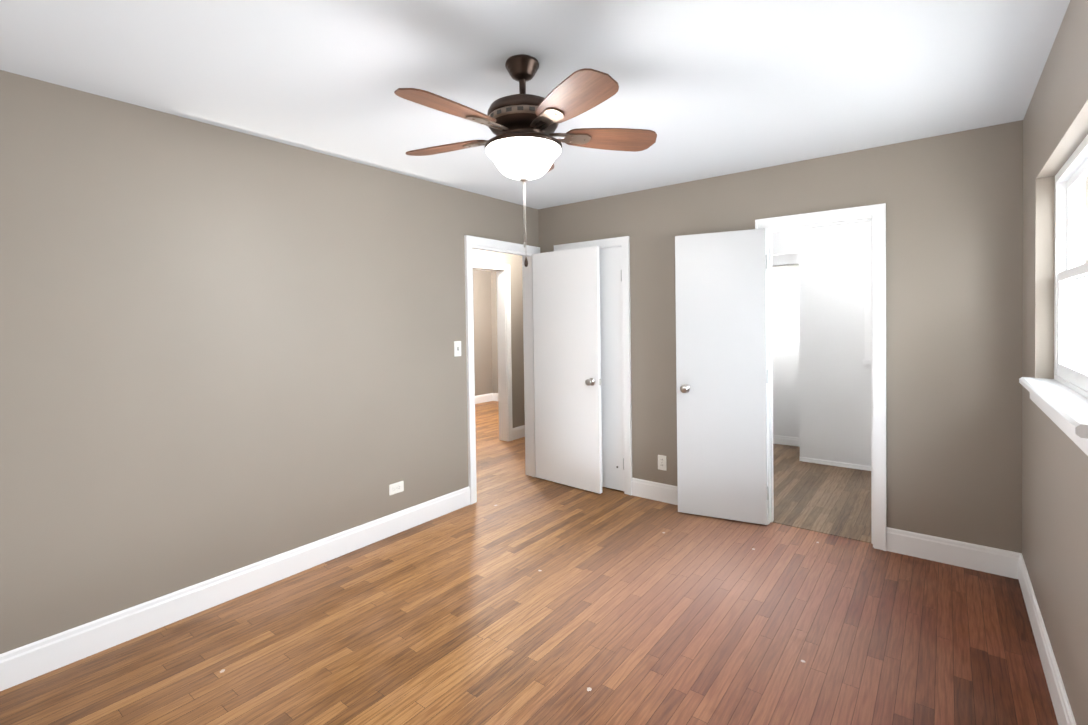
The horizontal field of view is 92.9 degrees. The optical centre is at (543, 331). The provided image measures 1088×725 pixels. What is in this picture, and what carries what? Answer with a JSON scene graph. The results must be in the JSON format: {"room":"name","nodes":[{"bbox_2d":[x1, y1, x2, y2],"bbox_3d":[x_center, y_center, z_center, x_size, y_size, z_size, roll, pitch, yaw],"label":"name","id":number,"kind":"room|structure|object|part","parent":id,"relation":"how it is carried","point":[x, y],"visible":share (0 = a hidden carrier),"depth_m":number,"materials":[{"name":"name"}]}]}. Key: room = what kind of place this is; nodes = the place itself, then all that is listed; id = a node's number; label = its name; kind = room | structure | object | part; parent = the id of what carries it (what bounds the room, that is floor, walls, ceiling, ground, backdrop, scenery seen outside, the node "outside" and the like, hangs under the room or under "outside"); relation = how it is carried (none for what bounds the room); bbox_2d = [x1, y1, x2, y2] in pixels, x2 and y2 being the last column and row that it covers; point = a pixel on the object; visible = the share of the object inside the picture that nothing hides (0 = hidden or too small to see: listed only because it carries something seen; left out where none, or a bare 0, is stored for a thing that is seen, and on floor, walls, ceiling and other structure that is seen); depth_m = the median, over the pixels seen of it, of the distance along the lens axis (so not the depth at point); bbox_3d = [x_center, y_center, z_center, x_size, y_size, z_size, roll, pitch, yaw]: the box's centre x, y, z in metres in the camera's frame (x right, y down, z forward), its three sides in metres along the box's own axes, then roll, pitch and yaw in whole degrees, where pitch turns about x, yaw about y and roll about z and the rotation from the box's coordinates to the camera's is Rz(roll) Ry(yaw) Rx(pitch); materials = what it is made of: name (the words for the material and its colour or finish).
{"room":"empty bedroom","nodes":[
{"label":"empty bedroom","id":0,"kind":"room"},
{"bbox_2d":[0,70,538,653],"bbox_3d":[-0.493,0.123,4.254,0.120,2.440,7.440,0,1,38],"label":"wall","id":1,"kind":"structure","parent":0,"point":[224,350],"depth_m":2.58,"materials":[{"name":"beige paint"}]},
{"bbox_2d":[0,486,469,690],"bbox_3d":[-1.606,1.320,2.713,0.014,0.140,3.344,0,1,38],"label":"baseboard","id":2,"kind":"structure","parent":1,"relation":"attached to","point":[22,664],"depth_m":2.56,"materials":[{"name":"white paint"}]},
{"bbox_2d":[389,481,403,494],"bbox_3d":[-0.998,1.060,3.501,0.008,0.072,0.116,0,1,38],"label":"electrical outlet","id":3,"kind":"object","parent":1,"relation":"attached to","point":[397,487],"visible":1,"depth_m":3.50,"materials":[{"name":"white plastic"}]},
{"bbox_2d":[454,341,460,356],"bbox_3d":[-0.653,0.132,3.936,0.017,0.116,0.072,0,1,38],"label":"light switch","id":4,"kind":"object","parent":1,"relation":"attached to","point":[457,348],"visible":1,"depth_m":3.93,"materials":[{"name":"white plastic"}]},
{"bbox_2d":[464,235,539,504],"bbox_3d":[-0.366,0.292,4.417,0.168,2.091,0.917,0,1,38],"label":"door frame","id":5,"kind":"structure","parent":1,"relation":"attached to","point":[471,242],"depth_m":4.72,"materials":[{"name":"white paint"}]},
{"bbox_2d":[532,246,601,493],"bbox_3d":[0.170,0.314,4.409,0.724,2.008,0.169,0,1,38],"label":"entry door","id":6,"kind":"structure","parent":1,"relation":"in","point":[567,364],"depth_m":4.38,"materials":[{"name":"white paint"}]},
{"bbox_2d":[473,269,492,395],"bbox_3d":[-2.499,0.091,7.408,0.120,2.440,4.920,0,1,38],"label":"wall","id":7,"kind":"structure","parent":0,"point":[482,329],"depth_m":9.13,"materials":[{"name":"beige paint"}]},
{"bbox_2d":[475,393,492,403],"bbox_3d":[-2.429,1.241,7.390,0.014,0.140,4.920,0,1,38],"label":"baseboard","id":8,"kind":"structure","parent":7,"relation":"attached to","point":[483,398],"depth_m":9.14,"materials":[{"name":"white paint"}]},
{"bbox_2d":[491,271,497,392],"bbox_3d":[1.802,0.030,7.256,7.100,2.440,0.120,0,1,38],"label":"wall","id":9,"kind":"structure","parent":0,"point":[494,332],"depth_m":9.27,"materials":[{"name":"beige paint"}]},
{"bbox_2d":[493,393,497,400],"bbox_3d":[-0.038,1.181,8.637,2.200,0.140,0.014,0,1,38],"label":"baseboard","id":10,"kind":"structure","parent":9,"relation":"attached to","point":[495,395],"depth_m":9.28,"materials":[{"name":"white paint"}]},
{"bbox_2d":[472,249,524,427],"bbox_3d":[-0.644,0.091,5.966,0.120,2.440,4.920,0,1,38],"label":"wall","id":11,"kind":"structure","parent":0,"point":[514,262],"depth_m":6.27,"materials":[{"name":"beige paint"}]},
{"bbox_2d":[513,425,524,439],"bbox_3d":[0.274,1.207,7.038,0.014,0.140,2.155,0,1,38],"label":"baseboard","id":12,"kind":"structure","parent":11,"relation":"attached to","point":[518,432],"depth_m":6.28,"materials":[{"name":"white paint"}]},
{"bbox_2d":[0,401,1057,724],"bbox_3d":[-0.453,1.389,4.338,7.180,0.104,7.620,0,1,38],"label":"floor","id":13,"kind":"structure","parent":0,"point":[514,595],"depth_m":2.35,"materials":[{"name":"brown wood"}]},
{"bbox_2d":[0,0,1069,208],"bbox_3d":[-0.491,-1.148,4.288,7.180,0.100,7.620,0,1,38],"label":"ceiling","id":14,"kind":"structure","parent":0,"point":[711,88],"depth_m":2.10,"materials":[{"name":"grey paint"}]},
{"bbox_2d":[394,54,656,266],"bbox_3d":[-0.109,-0.657,2.031,1.064,0.806,1.047,0,1,38],"label":"ceiling fan","id":15,"kind":"object","parent":14,"relation":"hanging from","point":[523,145],"visible":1,"depth_m":1.94,"materials":[{"name":"brown wood"}]},
{"bbox_3d":[-0.389,-0.778,2.171,0.450,0.039,0.197,0,1,38],"label":"blade","id":16,"kind":"part","parent":15,"relation":"part of","materials":[{"name":"brown wood"}]},
{"bbox_3d":[-0.311,-0.772,1.812,0.162,0.039,0.458,0,1,38],"label":"blade","id":17,"kind":"part","parent":15,"relation":"part of","materials":[{"name":"brown wood"}]},
{"bbox_3d":[-0.080,-0.665,2.050,0.300,0.118,0.300,0,1,38],"label":"globe","id":18,"kind":"part","parent":15,"relation":"part of","materials":[{"name":"white glass"}]},
{"bbox_3d":[0.069,-0.777,1.749,0.437,0.039,0.245,0,1,38],"label":"blade","id":19,"kind":"part","parent":15,"relation":"part of","materials":[{"name":"brown wood"}]},
{"bbox_3d":[0.249,-0.787,2.111,0.344,0.039,0.383,0,1,38],"label":"blade","id":20,"kind":"part","parent":15,"relation":"part of","materials":[{"name":"brown wood"}]},
{"bbox_2d":[538,120,1022,552],"bbox_3d":[1.289,0.105,3.793,3.260,2.440,0.120,0,1,38],"label":"wall","id":21,"kind":"structure","parent":0,"point":[954,266],"depth_m":3.01,"materials":[{"name":"beige paint"}]},
{"bbox_2d":[554,236,631,494],"bbox_3d":[0.440,0.280,4.444,0.743,2.091,0.144,0,1,38],"label":"door frame","id":22,"kind":"structure","parent":21,"relation":"attached to","point":[623,242],"depth_m":4.18,"materials":[{"name":"white paint"}]},
{"bbox_2d":[599,247,623,490],"bbox_3d":[0.405,0.312,4.393,0.603,2.005,0.102,0,1,38],"label":"closet door","id":23,"kind":"structure","parent":21,"relation":"in","point":[610,260],"depth_m":4.29,"materials":[{"name":"white paint"}]},
{"bbox_2d":[632,478,677,504],"bbox_3d":[1.099,1.256,3.891,0.977,0.140,0.014,0,1,38],"label":"baseboard","id":24,"kind":"structure","parent":21,"relation":"attached to","point":[666,493],"depth_m":4.06,"materials":[{"name":"white paint"}]},
{"bbox_2d":[658,455,666,470],"bbox_3d":[0.919,1.022,4.028,0.072,0.116,0.008,0,1,38],"label":"electrical outlet","id":25,"kind":"object","parent":21,"relation":"attached to","point":[661,462],"visible":1,"depth_m":4.02,"materials":[{"name":"white plastic"}]},
{"bbox_2d":[675,228,768,524],"bbox_3d":[1.226,0.314,3.623,0.597,2.008,0.223,0,1,38],"label":"closet door","id":26,"kind":"structure","parent":21,"relation":"in","point":[721,369],"depth_m":3.62,"materials":[{"name":"white paint"}]},
{"bbox_2d":[755,203,886,550],"bbox_3d":[1.807,0.280,3.397,0.747,2.091,0.168,0,1,38],"label":"door frame","id":27,"kind":"structure","parent":21,"relation":"attached to","point":[875,214],"depth_m":3.15,"materials":[{"name":"white paint"}]},
{"bbox_2d":[886,527,1011,577],"bbox_3d":[2.306,1.257,2.954,0.585,0.140,0.014,0,1,38],"label":"baseboard","id":28,"kind":"structure","parent":21,"relation":"attached to","point":[991,560],"depth_m":2.94,"materials":[{"name":"white paint"}]},
{"bbox_2d":[772,253,799,437],"bbox_3d":[2.734,0.045,5.766,0.720,2.440,0.120,0,1,38],"label":"wall","id":29,"kind":"structure","parent":0,"point":[785,313],"depth_m":5.73,"materials":[{"name":"white paint"}]},
{"bbox_2d":[773,435,799,446],"bbox_3d":[2.671,1.216,5.766,0.580,0.100,0.014,0,1,38],"label":"baseboard","id":30,"kind":"structure","parent":29,"relation":"attached to","point":[777,439],"depth_m":5.74,"materials":[{"name":"white paint"}]},
{"bbox_2d":[772,221,870,465],"bbox_3d":[2.760,0.060,4.960,1.750,2.440,0.120,0,1,38],"label":"wall","id":31,"kind":"structure","parent":0,"point":[835,396],"depth_m":4.90,"materials":[{"name":"white paint"}]},
{"bbox_2d":[799,457,870,470],"bbox_3d":[2.967,1.232,4.754,1.130,0.100,0.010,0,1,38],"label":"baseboard","id":32,"kind":"structure","parent":31,"relation":"attached to","point":[840,464],"depth_m":4.91,"materials":[{"name":"white paint"}]},
{"bbox_2d":[863,243,870,363],"bbox_3d":[3.108,-0.252,4.583,0.488,1.100,0.032,0,1,38],"label":"window","id":33,"kind":"structure","parent":31,"relation":"in","point":[867,278],"depth_m":4.71,"materials":[{"name":"white paint"}]},
{"bbox_2d":[1022,0,1087,724],"bbox_3d":[2.207,0.124,2.155,0.200,2.440,7.440,0,1,38],"label":"wall","id":34,"kind":"structure","parent":0,"point":[1055,478],"depth_m":2.03,"materials":[{"name":"beige paint"}]},
{"bbox_2d":[1012,551,1075,724],"bbox_3d":[1.241,1.309,1.087,0.014,0.140,4.270,0,1,38],"label":"baseboard","id":35,"kind":"structure","parent":34,"relation":"attached to","point":[1062,708],"depth_m":2.06,"materials":[{"name":"white paint"}]},
{"bbox_2d":[1019,135,1087,455],"bbox_3d":[1.887,-0.175,1.824,0.200,1.000,1.330,0,1,38],"label":"window","id":36,"kind":"structure","parent":34,"relation":"in","point":[1060,400],"depth_m":2.22,"materials":[{"name":"white paint"}]},
{"bbox_3d":[1.689,0.074,5.106,0.120,2.440,2.445,0,1,38],"label":"wall","id":37,"kind":"structure","parent":0,"visible":0},
{"bbox_2d":[772,264,798,268],"bbox_3d":[2.455,-0.686,5.504,0.600,0.100,0.120,0,1,38],"label":"hanging rail","id":38,"kind":"object","parent":37,"relation":"attached to","point":[785,266],"visible":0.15,"depth_m":5.43,"materials":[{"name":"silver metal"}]}
]}

